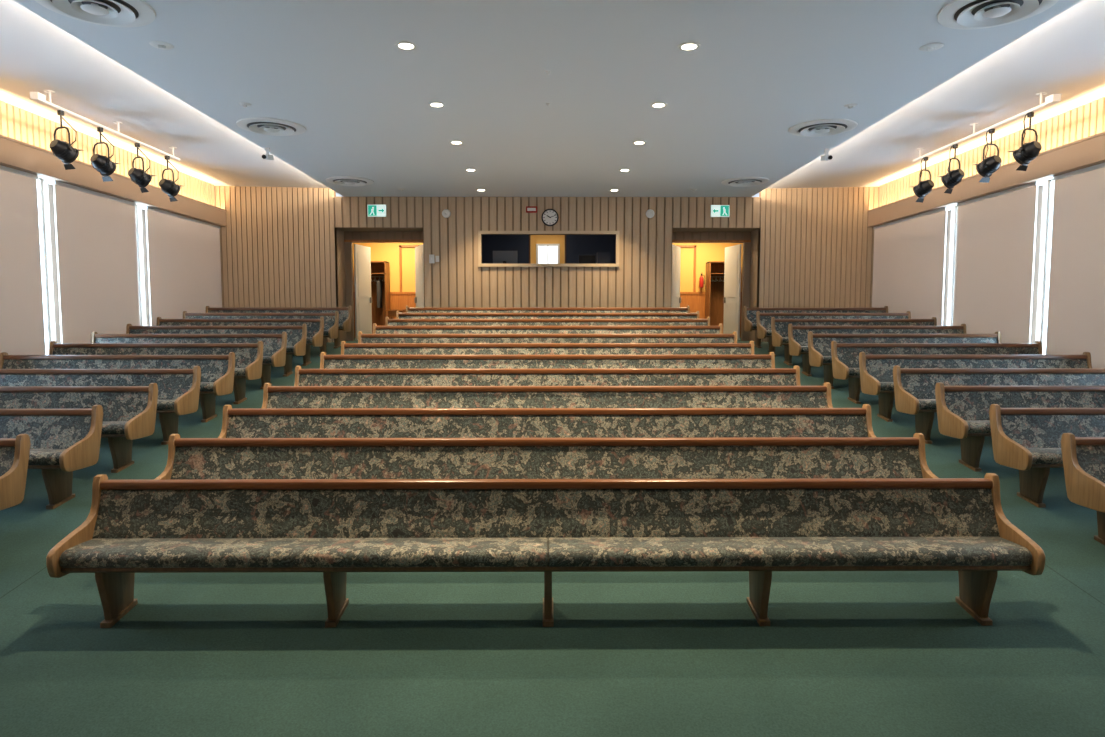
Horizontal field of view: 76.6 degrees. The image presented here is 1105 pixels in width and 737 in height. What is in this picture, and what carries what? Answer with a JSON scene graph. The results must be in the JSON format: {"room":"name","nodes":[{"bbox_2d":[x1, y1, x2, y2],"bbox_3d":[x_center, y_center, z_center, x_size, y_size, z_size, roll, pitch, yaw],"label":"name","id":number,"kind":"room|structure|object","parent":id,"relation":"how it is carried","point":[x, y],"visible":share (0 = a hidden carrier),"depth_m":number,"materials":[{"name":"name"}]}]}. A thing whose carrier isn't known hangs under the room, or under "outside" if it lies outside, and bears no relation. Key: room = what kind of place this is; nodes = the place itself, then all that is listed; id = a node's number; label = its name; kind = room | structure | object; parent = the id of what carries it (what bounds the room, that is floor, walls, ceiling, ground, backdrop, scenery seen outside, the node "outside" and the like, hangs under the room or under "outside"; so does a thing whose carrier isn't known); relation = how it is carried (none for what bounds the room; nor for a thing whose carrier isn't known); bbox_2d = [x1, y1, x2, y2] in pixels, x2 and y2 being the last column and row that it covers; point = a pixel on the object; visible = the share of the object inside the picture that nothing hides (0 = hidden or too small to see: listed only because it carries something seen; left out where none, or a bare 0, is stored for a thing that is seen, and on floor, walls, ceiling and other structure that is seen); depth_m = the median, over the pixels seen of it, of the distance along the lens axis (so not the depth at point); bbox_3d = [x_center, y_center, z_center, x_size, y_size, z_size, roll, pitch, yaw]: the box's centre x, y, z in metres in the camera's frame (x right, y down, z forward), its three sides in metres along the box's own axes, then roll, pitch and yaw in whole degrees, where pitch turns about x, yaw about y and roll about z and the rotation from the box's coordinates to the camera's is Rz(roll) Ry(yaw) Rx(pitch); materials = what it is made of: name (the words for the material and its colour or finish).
{"room":"house of worship","nodes":[
{"label":"house of worship","id":0,"kind":"room"},
{"bbox_2d":[42,179,214,342],"bbox_3d":[-7.915,-1.038,6.190,0.250,5.600,21.000,0,4,0],"label":"wall","id":1,"kind":"structure","parent":0,"point":[48,197],"depth_m":11.02,"materials":[{"name":"beige paint"}]},
{"bbox_2d":[0,165,45,354],"bbox_3d":[-7.754,-1.266,9.418,0.105,3.085,2.360,0,4,0],"label":"window blind","id":2,"kind":"object","parent":1,"relation":"attached to","point":[22,330],"visible":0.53,"depth_m":10.16,"materials":[{"name":"beige fabric"}]},
{"bbox_2d":[37,178,49,354],"bbox_3d":[-7.955,-1.446,10.773,0.090,3.028,0.360,0,4,0],"label":"window","id":3,"kind":"structure","parent":1,"relation":"in","point":[39,180],"depth_m":10.90,"materials":[{"name":"white"}]},
{"bbox_2d":[48,180,139,342],"bbox_3d":[-7.771,-1.611,12.015,0.105,2.770,2.130,0,4,0],"label":"window blind","id":4,"kind":"object","parent":1,"relation":"attached to","point":[96,244],"visible":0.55,"depth_m":11.82,"materials":[{"name":"beige fabric"}]},
{"bbox_2d":[0,100,214,205],"bbox_3d":[-7.775,-3.056,6.026,0.030,0.908,20.460,0,4,0],"label":"trim","id":5,"kind":"structure","parent":1,"relation":"attached to","point":[17,123],"depth_m":11.71,"materials":[{"name":"beige"}]},
{"bbox_2d":[0,134,226,226],"bbox_3d":[-7.658,-2.758,6.053,0.265,0.380,20.570,0,4,0],"label":"trim","id":6,"kind":"structure","parent":1,"relation":"attached to","point":[14,154],"depth_m":11.58,"materials":[{"name":"beige"}]},
{"bbox_2d":[135,205,141,325],"bbox_3d":[-7.971,-1.783,13.255,0.090,2.713,0.360,0,4,0],"label":"window","id":7,"kind":"structure","parent":1,"relation":"in","point":[136,205],"depth_m":13.40,"materials":[{"name":"white"}]},
{"bbox_2d":[142,206,221,325],"bbox_3d":[-7.790,-1.953,14.923,0.105,2.507,2.980,0,4,0],"label":"window blind","id":8,"kind":"object","parent":1,"relation":"attached to","point":[184,259],"visible":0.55,"depth_m":14.58,"materials":[{"name":"beige fabric"}]},
{"bbox_2d":[0,0,327,187],"bbox_3d":[-6.116,-3.635,6.115,3.850,0.370,20.800,0,4,0],"label":"ceiling","id":9,"kind":"structure","parent":0,"point":[36,55],"depth_m":10.10,"materials":[{"name":"white paint"}]},
{"bbox_2d":[30,90,179,160],"bbox_3d":[-6.772,-3.739,10.916,0.120,0.194,3.600,0,4,0],"label":"track","id":10,"kind":"object","parent":9,"relation":"attached to","point":[38,97],"visible":1,"depth_m":10.17,"materials":[{"name":"white"}]},
{"bbox_2d":[50,110,83,169],"bbox_3d":[-6.748,-3.163,9.704,0.344,0.774,0.412,1,4,18],"label":"stage light","id":11,"kind":"object","parent":10,"relation":"hanging from","point":[63,150],"visible":1,"depth_m":9.62,"materials":[{"name":"black metal"}]},
{"bbox_2d":[90,127,119,181],"bbox_3d":[-6.756,-3.224,10.552,0.344,0.774,0.412,1,4,15],"label":"stage light","id":12,"kind":"object","parent":10,"relation":"hanging from","point":[102,164],"visible":1,"depth_m":10.47,"materials":[{"name":"black metal"}]},
{"bbox_2d":[128,143,155,192],"bbox_3d":[-6.751,-3.292,11.495,0.344,0.774,0.412,2,5,28],"label":"stage light","id":13,"kind":"object","parent":10,"relation":"hanging from","point":[139,177],"visible":1,"depth_m":11.42,"materials":[{"name":"black metal"}]},
{"bbox_2d":[159,156,180,201],"bbox_3d":[-6.760,-3.357,12.394,0.344,0.774,0.412,2,5,25],"label":"stage light","id":14,"kind":"object","parent":10,"relation":"hanging from","point":[169,187],"visible":1,"depth_m":12.31,"materials":[{"name":"black metal"}]},
{"bbox_2d":[215,186,878,341],"bbox_3d":[-0.110,-2.478,16.891,15.500,3.650,0.888,0,4,0],"label":"wall","id":15,"kind":"structure","parent":0,"point":[277,244],"depth_m":16.43,"materials":[{"name":"brown wood"}]},
{"bbox_2d":[354,244,371,339],"bbox_3d":[-4.816,-1.922,17.807,0.150,2.380,0.875,1,4,10],"label":"door","id":16,"kind":"structure","parent":15,"relation":"in","point":[362,254],"depth_m":17.73,"materials":[{"name":"white paint"}]},
{"bbox_2d":[367,205,386,216],"bbox_3d":[-4.087,-3.674,16.300,0.440,0.280,0.063,0,4,0],"label":"exit sign","id":17,"kind":"object","parent":15,"relation":"attached to","point":[372,210],"visible":1,"depth_m":16.27,"materials":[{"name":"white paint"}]},
{"bbox_2d":[414,244,423,307],"bbox_3d":[-3.350,-1.921,17.787,0.150,2.380,0.881,-2,5,-25],"label":"door","id":18,"kind":"structure","parent":15,"relation":"in","point":[419,254],"depth_m":17.74,"materials":[{"name":"white paint"}]},
{"bbox_2d":[429,255,438,262],"bbox_3d":[-2.773,-2.564,16.400,0.212,0.162,0.040,0,4,0],"label":"light switch","id":19,"kind":"object","parent":15,"relation":"attached to","point":[431,257],"visible":1,"depth_m":16.38,"materials":[{"name":"white paint"}]},
{"bbox_2d":[442,209,450,217],"bbox_3d":[-2.477,-3.615,16.319,0.200,0.200,0.055,0,4,0],"label":"wall speaker","id":20,"kind":"object","parent":15,"relation":"attached to","point":[446,213],"visible":1,"depth_m":16.30,"materials":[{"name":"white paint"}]},
{"bbox_2d":[526,206,536,212],"bbox_3d":[-0.487,-3.705,16.320,0.260,0.140,0.065,0,4,0],"label":"fire alarm strobe","id":21,"kind":"object","parent":15,"relation":"attached to","point":[529,209],"visible":1,"depth_m":16.30,"materials":[{"name":"red plastic"}]},
{"bbox_2d":[478,231,618,266],"bbox_3d":[-0.087,-2.804,16.405,3.300,0.830,0.070,0,4,0],"label":"window","id":22,"kind":"structure","parent":15,"relation":"in","point":[480,264],"depth_m":16.38,"materials":[{"name":"beige"}]},
{"bbox_2d":[541,209,558,225],"bbox_3d":[-0.057,-3.526,16.343,0.400,0.400,0.050,0,4,0],"label":"wall clock","id":23,"kind":"object","parent":15,"relation":"attached to","point":[550,217],"visible":1,"depth_m":16.33,"materials":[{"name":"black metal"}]},
{"bbox_2d":[646,209,654,217],"bbox_3d":[2.283,-3.617,16.350,0.200,0.200,0.055,0,4,0],"label":"wall speaker","id":24,"kind":"object","parent":15,"relation":"attached to","point":[650,213],"visible":1,"depth_m":16.33,"materials":[{"name":"white paint"}]},
{"bbox_2d":[671,244,680,307],"bbox_3d":[3.119,-1.924,17.828,0.150,2.380,0.881,2,5,24],"label":"door","id":25,"kind":"structure","parent":15,"relation":"in","point":[676,251],"depth_m":17.77,"materials":[{"name":"white paint"}]},
{"bbox_2d":[710,205,729,216],"bbox_3d":[3.913,-3.677,16.352,0.440,0.280,0.063,0,4,0],"label":"exit sign","id":26,"kind":"object","parent":15,"relation":"attached to","point":[715,210],"visible":1,"depth_m":16.32,"materials":[{"name":"white paint"}]},
{"bbox_2d":[723,244,740,339],"bbox_3d":[4.584,-1.927,17.868,0.150,2.380,0.875,-1,4,-11],"label":"door","id":27,"kind":"structure","parent":15,"relation":"in","point":[732,267],"depth_m":17.79,"materials":[{"name":"white paint"}]},
{"bbox_2d":[13,0,1081,196],"bbox_3d":[-0.041,-3.519,6.112,9.520,0.500,20.700,0,4,0],"label":"ceiling","id":28,"kind":"structure","parent":0,"point":[334,69],"depth_m":8.27,"materials":[{"name":"white paint"}]},
{"bbox_2d":[35,0,155,26],"bbox_3d":[-4.122,-3.247,6.306,0.960,0.069,0.960,0,4,0],"label":"ceiling vent","id":29,"kind":"object","parent":28,"relation":"in","point":[113,13],"visible":1,"depth_m":6.37,"materials":[{"name":"white metal"}]},
{"bbox_2d":[149,41,173,49],"bbox_3d":[-4.048,-3.333,7.253,0.230,0.034,0.230,0,4,0],"label":"ceiling sensor","id":30,"kind":"object","parent":28,"relation":"attached to","point":[162,45],"depth_m":7.22,"materials":[{"name":"plastic"}]},
{"bbox_2d":[238,102,251,107],"bbox_3d":[-4.061,-3.472,9.248,0.161,0.044,0.161,0,4,0],"label":"sprinkler head","id":31,"kind":"object","parent":28,"relation":"attached to","point":[244,104],"visible":1,"depth_m":9.22},
{"bbox_2d":[262,147,273,159],"bbox_3d":[-4.737,-3.559,11.630,0.090,0.214,0.302,0,4,0],"label":"security camera","id":32,"kind":"object","parent":28,"relation":"attached to","point":[267,156],"visible":1,"depth_m":11.61,"materials":[{"name":"white"}]},
{"bbox_2d":[236,117,305,135],"bbox_3d":[-4.148,-3.539,10.345,0.960,0.069,0.960,0,4,0],"label":"ceiling vent","id":33,"kind":"object","parent":28,"relation":"in","point":[260,125],"visible":1,"depth_m":10.26,"materials":[{"name":"white"}]},
{"bbox_2d":[326,176,373,185],"bbox_3d":[-4.175,-3.834,14.435,0.960,0.069,0.960,0,4,0],"label":"ceiling vent","id":34,"kind":"object","parent":28,"relation":"in","point":[339,180],"visible":1,"depth_m":14.30,"materials":[{"name":"white"}]},
{"bbox_2d":[395,41,416,49],"bbox_3d":[-1.518,-3.345,7.258,0.232,0.011,0.232,0,4,0],"label":"recessed light","id":35,"kind":"object","parent":28,"relation":"in","point":[404,45],"depth_m":7.25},
{"bbox_2d":[428,102,445,106],"bbox_3d":[-1.531,-3.490,9.263,0.232,0.011,0.232,0,4,0],"label":"recessed light","id":36,"kind":"object","parent":28,"relation":"in","point":[433,104],"depth_m":9.26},
{"bbox_2d":[449,140,463,143],"bbox_3d":[-1.544,-3.634,11.258,0.232,0.011,0.232,0,4,0],"label":"recessed light","id":37,"kind":"object","parent":28,"relation":"in","point":[454,141],"depth_m":11.24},
{"bbox_2d":[632,141,645,144],"bbox_3d":[1.396,-3.635,11.277,0.232,0.011,0.232,0,4,0],"label":"recessed light","id":38,"kind":"object","parent":28,"relation":"in","point":[635,142],"depth_m":11.26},
{"bbox_2d":[650,102,667,107],"bbox_3d":[1.409,-3.491,9.282,0.232,0.011,0.232,0,4,0],"label":"recessed light","id":39,"kind":"object","parent":28,"relation":"in","point":[657,104],"depth_m":9.27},
{"bbox_2d":[678,42,700,50],"bbox_3d":[1.422,-3.346,7.277,0.232,0.011,0.232,0,4,0],"label":"recessed light","id":40,"kind":"object","parent":28,"relation":"in","point":[687,46],"depth_m":7.28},
{"bbox_2d":[721,177,768,186],"bbox_3d":[3.985,-3.838,14.487,0.960,0.069,0.960,0,4,0],"label":"ceiling vent","id":41,"kind":"object","parent":28,"relation":"in","point":[739,181],"visible":1,"depth_m":14.38,"materials":[{"name":"white"}]},
{"bbox_2d":[789,118,857,136],"bbox_3d":[4.011,-3.543,10.398,0.960,0.069,0.960,0,4,0],"label":"ceiling vent","id":42,"kind":"object","parent":28,"relation":"in","point":[821,127],"visible":1,"depth_m":10.32,"materials":[{"name":"white"}]},
{"bbox_2d":[821,148,832,160],"bbox_3d":[4.583,-3.563,11.690,0.090,0.214,0.302,0,4,0],"label":"security camera","id":43,"kind":"object","parent":28,"relation":"attached to","point":[826,157],"visible":1,"depth_m":11.67,"materials":[{"name":"white"}]},
{"bbox_2d":[844,103,856,108],"bbox_3d":[3.959,-3.475,9.300,0.161,0.044,0.161,0,4,0],"label":"sprinkler head","id":44,"kind":"object","parent":28,"relation":"attached to","point":[850,105],"visible":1,"depth_m":9.27},
{"bbox_2d":[919,43,943,51],"bbox_3d":[3.951,-3.337,7.304,0.230,0.034,0.230,0,4,0],"label":"ceiling sensor","id":45,"kind":"object","parent":28,"relation":"attached to","point":[932,46],"depth_m":7.27,"materials":[{"name":"plastic"}]},
{"bbox_2d":[937,0,1058,29],"bbox_3d":[4.038,-3.251,6.359,0.960,0.069,0.960,0,4,0],"label":"ceiling vent","id":46,"kind":"object","parent":28,"relation":"in","point":[958,14],"visible":1,"depth_m":6.40,"materials":[{"name":"white metal"}]},
{"bbox_2d":[352,235,742,337],"bbox_3d":[-0.132,-2.578,20.292,16.000,3.360,0.150,0,4,0],"label":"wall","id":47,"kind":"structure","parent":0,"point":[400,257],"depth_m":20.24,"materials":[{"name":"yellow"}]},
{"bbox_2d":[536,244,559,263],"bbox_3d":[-0.132,-3.268,20.192,0.680,0.650,0.050,0,4,0],"label":"window","id":48,"kind":"structure","parent":47,"relation":"in","point":[545,253],"depth_m":20.18,"materials":[{"name":"white"}]},
{"bbox_2d":[699,273,704,287],"bbox_3d":[4.291,-2.538,20.159,0.149,0.420,0.162,-4,5,-41],"label":"fire extinguisher","id":49,"kind":"object","parent":47,"relation":"attached to","point":[701,279],"visible":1,"depth_m":20.12,"materials":[{"name":"red metal"}]},
{"bbox_2d":[482,235,615,263],"bbox_3d":[-0.114,-2.252,17.583,3.960,3.100,1.960,0,4,0],"label":"wall","id":50,"kind":"structure","parent":0,"point":[575,245],"depth_m":18.42,"materials":[{"name":"grey"}]},
{"bbox_2d":[493,251,609,263],"bbox_3d":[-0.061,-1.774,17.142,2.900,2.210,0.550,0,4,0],"label":"computer monitor","id":51,"kind":"object","parent":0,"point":[499,257],"visible":0.23,"depth_m":17.13,"materials":[{"name":"black metal"}]},
{"bbox_2d":[0,338,1104,736],"bbox_3d":[-0.054,0.880,8.485,16.000,1.842,25.200,0,4,0],"label":"floor","id":52,"kind":"structure","parent":0,"point":[659,653],"depth_m":4.20,"materials":[{"name":"green carpet"}]},
{"bbox_2d":[0,434,29,510],"bbox_3d":[-5.817,0.997,5.460,3.095,0.903,0.578,0,4,0],"label":"pew","id":53,"kind":"object","parent":52,"relation":"on","point":[14,452],"visible":1,"depth_m":5.62,"materials":[{"name":"brown wood"}]},
{"bbox_2d":[0,405,102,508],"bbox_3d":[-5.824,0.809,6.399,3.095,0.903,0.578,0,4,0],"label":"pew","id":54,"kind":"object","parent":52,"relation":"on","point":[63,442],"visible":1,"depth_m":6.53,"materials":[{"name":"multicoloured fabric"}]},
{"bbox_2d":[0,383,157,472],"bbox_3d":[-5.830,0.622,7.338,3.095,0.903,0.578,0,4,0],"label":"pew","id":55,"kind":"object","parent":52,"relation":"on","point":[129,412],"visible":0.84,"depth_m":7.49,"materials":[{"name":"multicoloured fabric"}]},
{"bbox_2d":[0,366,200,444],"bbox_3d":[-5.836,0.434,8.277,3.095,0.903,0.578,0,4,0],"label":"pew","id":56,"kind":"object","parent":52,"relation":"on","point":[178,389],"visible":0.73,"depth_m":8.43,"materials":[{"name":"multicoloured fabric"}]},
{"bbox_2d":[0,352,234,421],"bbox_3d":[-5.842,0.246,9.216,3.095,0.903,0.578,0,4,0],"label":"pew","id":57,"kind":"object","parent":52,"relation":"on","point":[217,371],"visible":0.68,"depth_m":9.37,"materials":[{"name":"multicoloured fabric"}]},
{"bbox_2d":[49,341,263,403],"bbox_3d":[-5.848,0.058,10.155,3.095,0.903,0.578,0,4,0],"label":"pew","id":58,"kind":"object","parent":52,"relation":"on","point":[248,356],"visible":0.5,"depth_m":10.31,"materials":[{"name":"multicoloured fabric"}]},
{"bbox_2d":[91,332,286,388],"bbox_3d":[-5.854,-0.130,11.094,3.095,0.903,0.578,0,4,0],"label":"pew","id":59,"kind":"object","parent":52,"relation":"on","point":[274,349],"visible":0.46,"depth_m":11.25,"materials":[{"name":"multicoloured fabric"}]},
{"bbox_2d":[126,324,306,376],"bbox_3d":[-5.860,-0.317,12.033,3.095,0.903,0.578,0,4,0],"label":"pew","id":60,"kind":"object","parent":52,"relation":"on","point":[296,335],"visible":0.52,"depth_m":12.19,"materials":[{"name":"multicoloured fabric"}]},
{"bbox_2d":[156,317,323,365],"bbox_3d":[-5.866,-0.505,12.972,3.095,0.903,0.578,0,4,0],"label":"pew","id":61,"kind":"object","parent":52,"relation":"on","point":[315,327],"visible":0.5,"depth_m":13.13,"materials":[{"name":"fabric"}]},
{"bbox_2d":[183,311,338,356],"bbox_3d":[-5.872,-0.693,13.911,3.095,0.903,0.578,0,4,0],"label":"pew","id":62,"kind":"object","parent":52,"relation":"on","point":[331,320],"visible":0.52,"depth_m":14.07,"materials":[{"name":"fabric"}]},
{"bbox_2d":[205,306,351,347],"bbox_3d":[-5.879,-0.881,14.850,3.095,0.903,0.578,0,4,0],"label":"pew","id":63,"kind":"object","parent":52,"relation":"on","point":[345,314],"visible":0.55,"depth_m":15.01,"materials":[{"name":"brown wood"}]},
{"bbox_2d":[371,261,389,333],"bbox_3d":[-5.110,-1.953,19.969,0.840,2.160,0.500,0,4,0],"label":"tall cabinet","id":64,"kind":"object","parent":52,"relation":"on","point":[380,270],"visible":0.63,"depth_m":20.14,"materials":[{"name":"brown wood"}]},
{"bbox_2d":[386,310,405,318],"bbox_3d":[-4.326,-1.236,19.484,0.500,0.800,0.500,0,4,0],"label":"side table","id":65,"kind":"object","parent":52,"relation":"on","point":[391,313],"visible":0.34,"depth_m":19.25,"materials":[{"name":"brown wood"}]},
{"bbox_2d":[46,473,1044,627],"bbox_3d":[-0.029,1.182,4.559,6.100,0.903,0.578,0,4,0],"label":"pew","id":66,"kind":"object","parent":52,"relation":"on","point":[334,528],"visible":1,"depth_m":4.66,"materials":[{"name":"multicoloured fabric"}]},
{"bbox_2d":[154,433,937,479],"bbox_3d":[-0.035,0.995,5.498,6.100,0.903,0.578,0,4,0],"label":"pew","id":67,"kind":"object","parent":52,"relation":"on","point":[770,457],"visible":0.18,"depth_m":5.64,"materials":[{"name":"multicoloured fabric"}]},
{"bbox_2d":[218,404,875,437],"bbox_3d":[-0.041,0.807,6.437,6.100,0.903,0.578,0,4,0],"label":"pew","id":68,"kind":"object","parent":52,"relation":"on","point":[237,422],"visible":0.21,"depth_m":6.59,"materials":[{"name":"multicoloured fabric"}]},
{"bbox_2d":[262,382,832,407],"bbox_3d":[-0.047,0.619,7.376,6.100,0.903,0.578,0,4,0],"label":"pew","id":69,"kind":"object","parent":52,"relation":"on","point":[273,396],"visible":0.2,"depth_m":7.53,"materials":[{"name":"multicoloured fabric"}]},
{"bbox_2d":[294,365,800,385],"bbox_3d":[-0.053,0.431,8.315,6.100,0.903,0.578,0,4,0],"label":"pew","id":70,"kind":"object","parent":52,"relation":"on","point":[768,376],"visible":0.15,"depth_m":8.47,"materials":[{"name":"multicoloured fabric"}]},
{"bbox_2d":[320,352,774,368],"bbox_3d":[-0.059,0.243,9.253,6.100,0.903,0.578,0,4,0],"label":"pew","id":71,"kind":"object","parent":52,"relation":"on","point":[326,361],"visible":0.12,"depth_m":9.41,"materials":[{"name":"multicoloured fabric"}]},
{"bbox_2d":[341,341,753,354],"bbox_3d":[-0.066,0.056,10.192,6.100,0.903,0.578,0,4,0],"label":"pew","id":72,"kind":"object","parent":52,"relation":"on","point":[346,348],"visible":0.18,"depth_m":10.36,"materials":[{"name":"multicoloured fabric"}]},
{"bbox_2d":[358,331,736,342],"bbox_3d":[-0.072,-0.132,11.131,6.100,0.903,0.578,0,4,0],"label":"pew","id":73,"kind":"object","parent":52,"relation":"on","point":[362,338],"visible":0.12,"depth_m":11.29,"materials":[{"name":"multicoloured fabric"}]},
{"bbox_2d":[385,317,709,325],"bbox_3d":[-0.084,-0.508,13.009,6.100,0.903,0.578,0,4,0],"label":"pew","id":74,"kind":"object","parent":52,"relation":"on","point":[388,322],"visible":0.12,"depth_m":13.17,"materials":[{"name":"fabric"}]},
{"bbox_2d":[396,311,698,318],"bbox_3d":[-0.090,-0.696,13.948,6.100,0.903,0.578,0,4,0],"label":"pew","id":75,"kind":"object","parent":52,"relation":"on","point":[398,315],"visible":0.13,"depth_m":14.11,"materials":[{"name":"fabric"}]},
{"bbox_2d":[373,324,722,333],"bbox_3d":[-0.078,-0.320,12.070,6.100,0.903,0.578,0,4,0],"label":"pew","id":76,"kind":"object","parent":52,"relation":"on","point":[376,329],"visible":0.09,"depth_m":12.23,"materials":[{"name":"multicoloured fabric"}]},
{"bbox_2d":[406,306,689,312],"bbox_3d":[-0.096,-0.883,14.887,6.100,0.903,0.578,0,4,0],"label":"pew","id":77,"kind":"object","parent":52,"relation":"on","point":[408,310],"visible":0.12,"depth_m":15.05,"materials":[{"name":"brown wood"}]},
{"bbox_2d":[705,261,724,330],"bbox_3d":[4.850,-1.958,20.033,0.840,2.160,0.500,0,4,0],"label":"tall cabinet","id":78,"kind":"object","parent":52,"relation":"on","point":[714,294],"visible":0.45,"depth_m":20.23,"materials":[{"name":"brown wood"}]},
{"bbox_2d":[743,306,887,347],"bbox_3d":[5.686,-0.886,14.924,3.095,0.903,0.578,0,4,0],"label":"pew","id":79,"kind":"object","parent":52,"relation":"on","point":[750,323],"visible":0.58,"depth_m":15.08,"materials":[{"name":"fabric"}]},
{"bbox_2d":[756,311,910,355],"bbox_3d":[5.692,-0.698,13.985,3.095,0.903,0.578,0,4,0],"label":"pew","id":80,"kind":"object","parent":52,"relation":"on","point":[763,320],"visible":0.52,"depth_m":14.14,"materials":[{"name":"brown wood"}]},
{"bbox_2d":[771,317,936,365],"bbox_3d":[5.698,-0.510,13.046,3.095,0.903,0.578,0,4,0],"label":"pew","id":81,"kind":"object","parent":52,"relation":"on","point":[779,327],"visible":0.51,"depth_m":13.20,"materials":[{"name":"fabric"}]},
{"bbox_2d":[788,324,966,375],"bbox_3d":[5.705,-0.323,12.107,3.095,0.903,0.578,0,4,0],"label":"pew","id":82,"kind":"object","parent":52,"relation":"on","point":[797,335],"visible":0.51,"depth_m":12.27,"materials":[{"name":"fabric"}]},
{"bbox_2d":[808,331,1000,388],"bbox_3d":[5.711,-0.135,11.168,3.095,0.903,0.578,0,4,0],"label":"pew","id":83,"kind":"object","parent":52,"relation":"on","point":[819,345],"visible":0.49,"depth_m":11.33,"materials":[{"name":"multicoloured fabric"}]},
{"bbox_2d":[831,341,1042,403],"bbox_3d":[5.717,0.053,10.229,3.095,0.903,0.578,0,4,0],"label":"pew","id":84,"kind":"object","parent":52,"relation":"on","point":[845,356],"visible":0.47,"depth_m":10.39,"materials":[{"name":"multicoloured fabric"}]},
{"bbox_2d":[859,352,1091,421],"bbox_3d":[5.723,0.241,9.291,3.095,0.903,0.578,0,4,0],"label":"pew","id":85,"kind":"object","parent":52,"relation":"on","point":[876,371],"visible":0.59,"depth_m":9.45,"materials":[{"name":"multicoloured fabric"}]},
{"bbox_2d":[893,365,1104,443],"bbox_3d":[5.729,0.428,8.352,3.095,0.903,0.578,0,4,0],"label":"pew","id":86,"kind":"object","parent":52,"relation":"on","point":[914,388],"visible":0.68,"depth_m":8.50,"materials":[{"name":"multicoloured fabric"}]},
{"bbox_2d":[935,382,1104,471],"bbox_3d":[5.735,0.616,7.413,3.095,0.903,0.578,0,4,0],"label":"pew","id":87,"kind":"object","parent":52,"relation":"on","point":[962,411],"visible":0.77,"depth_m":7.56,"materials":[{"name":"multicoloured fabric"}]},
{"bbox_2d":[989,404,1104,507],"bbox_3d":[5.741,0.804,6.474,3.095,0.903,0.578,0,4,0],"label":"pew","id":88,"kind":"object","parent":52,"relation":"on","point":[1027,440],"visible":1,"depth_m":6.60,"materials":[{"name":"multicoloured fabric"}]},
{"bbox_2d":[1061,433,1104,544],"bbox_3d":[5.747,0.992,5.535,3.095,0.903,0.578,0,4,0],"label":"pew","id":89,"kind":"object","parent":52,"relation":"on","point":[1083,458],"visible":1,"depth_m":5.66,"materials":[{"name":"brown wood"}]},
{"bbox_2d":[766,0,1104,188],"bbox_3d":[6.034,-3.640,6.193,3.850,0.370,20.800,0,4,0],"label":"ceiling","id":90,"kind":"structure","parent":0,"point":[1064,55],"depth_m":9.98,"materials":[{"name":"white paint"}]},
{"bbox_2d":[913,92,1060,161],"bbox_3d":[6.628,-3.745,11.002,0.120,0.194,3.600,0,4,0],"label":"track","id":91,"kind":"object","parent":90,"relation":"attached to","point":[1052,99],"visible":1,"depth_m":10.24,"materials":[{"name":"white"}]},
{"bbox_2d":[911,157,933,202],"bbox_3d":[6.596,-3.364,12.480,0.344,0.774,0.412,-2,5,-25],"label":"stage light","id":92,"kind":"object","parent":91,"relation":"hanging from","point":[922,189],"visible":1,"depth_m":12.39,"materials":[{"name":"black metal"}]},
{"bbox_2d":[937,144,964,193],"bbox_3d":[6.600,-3.299,11.581,0.344,0.774,0.412,-2,5,-28],"label":"stage light","id":93,"kind":"object","parent":91,"relation":"hanging from","point":[952,178],"visible":1,"depth_m":11.50,"materials":[{"name":"black metal"}]},
{"bbox_2d":[973,128,1001,182],"bbox_3d":[6.617,-3.231,10.638,0.344,0.774,0.412,-1,4,-15],"label":"stage light","id":94,"kind":"object","parent":91,"relation":"hanging from","point":[988,166],"visible":1,"depth_m":10.56,"materials":[{"name":"black metal"}]},
{"bbox_2d":[1008,112,1041,170],"bbox_3d":[6.620,-3.169,9.790,0.344,0.774,0.412,-1,4,-18],"label":"stage light","id":95,"kind":"object","parent":91,"relation":"hanging from","point":[1028,152],"visible":1,"depth_m":9.71,"materials":[{"name":"black metal"}]},
{"bbox_2d":[878,104,1104,342],"bbox_3d":[7.834,-1.046,6.292,0.250,5.600,21.000,0,4,0],"label":"wall","id":96,"kind":"structure","parent":0,"point":[1043,191],"depth_m":11.12,"materials":[{"name":"beige paint"}]},
{"bbox_2d":[872,207,950,325],"bbox_3d":[7.595,-1.960,15.022,0.105,2.507,2.980,0,4,0],"label":"window blind","id":97,"kind":"object","parent":96,"relation":"attached to","point":[909,257],"visible":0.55,"depth_m":14.70,"materials":[{"name":"beige fabric"}]},
{"bbox_2d":[951,205,957,325],"bbox_3d":[7.798,-1.790,13.356,0.090,2.713,0.360,0,4,0],"label":"window","id":98,"kind":"structure","parent":96,"relation":"in","point":[956,205],"depth_m":13.50,"materials":[{"name":"white"}]},
{"bbox_2d":[867,131,1104,226],"bbox_3d":[7.577,-2.765,6.151,0.265,0.380,20.570,0,4,0],"label":"trim","id":99,"kind":"structure","parent":96,"relation":"attached to","point":[1089,151],"depth_m":11.47,"materials":[{"name":"beige"}]},
{"bbox_2d":[879,97,1104,206],"bbox_3d":[7.694,-3.063,6.125,0.030,0.908,20.460,0,4,0],"label":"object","id":100,"kind":"structure","parent":96,"relation":"attached to","point":[1081,122],"depth_m":11.56,"materials":[{"name":"beige"}]},
{"bbox_2d":[953,182,1042,342],"bbox_3d":[7.614,-1.619,12.114,0.105,2.770,2.130,0,4,0],"label":"window blind","id":101,"kind":"object","parent":96,"relation":"attached to","point":[996,237],"visible":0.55,"depth_m":11.92,"materials":[{"name":"beige fabric"}]},
{"bbox_2d":[1041,179,1053,354],"bbox_3d":[7.814,-1.453,10.874,0.090,3.028,0.360,0,4,0],"label":"window","id":102,"kind":"structure","parent":96,"relation":"in","point":[1051,182],"depth_m":11.01,"materials":[{"name":"white"}]},
{"bbox_2d":[1045,163,1104,367],"bbox_3d":[7.631,-1.273,9.518,0.105,3.085,2.360,0,4,0],"label":"window blind","id":103,"kind":"object","parent":96,"relation":"attached to","point":[1076,297],"visible":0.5,"depth_m":10.12,"materials":[{"name":"beige fabric"}]}
]}

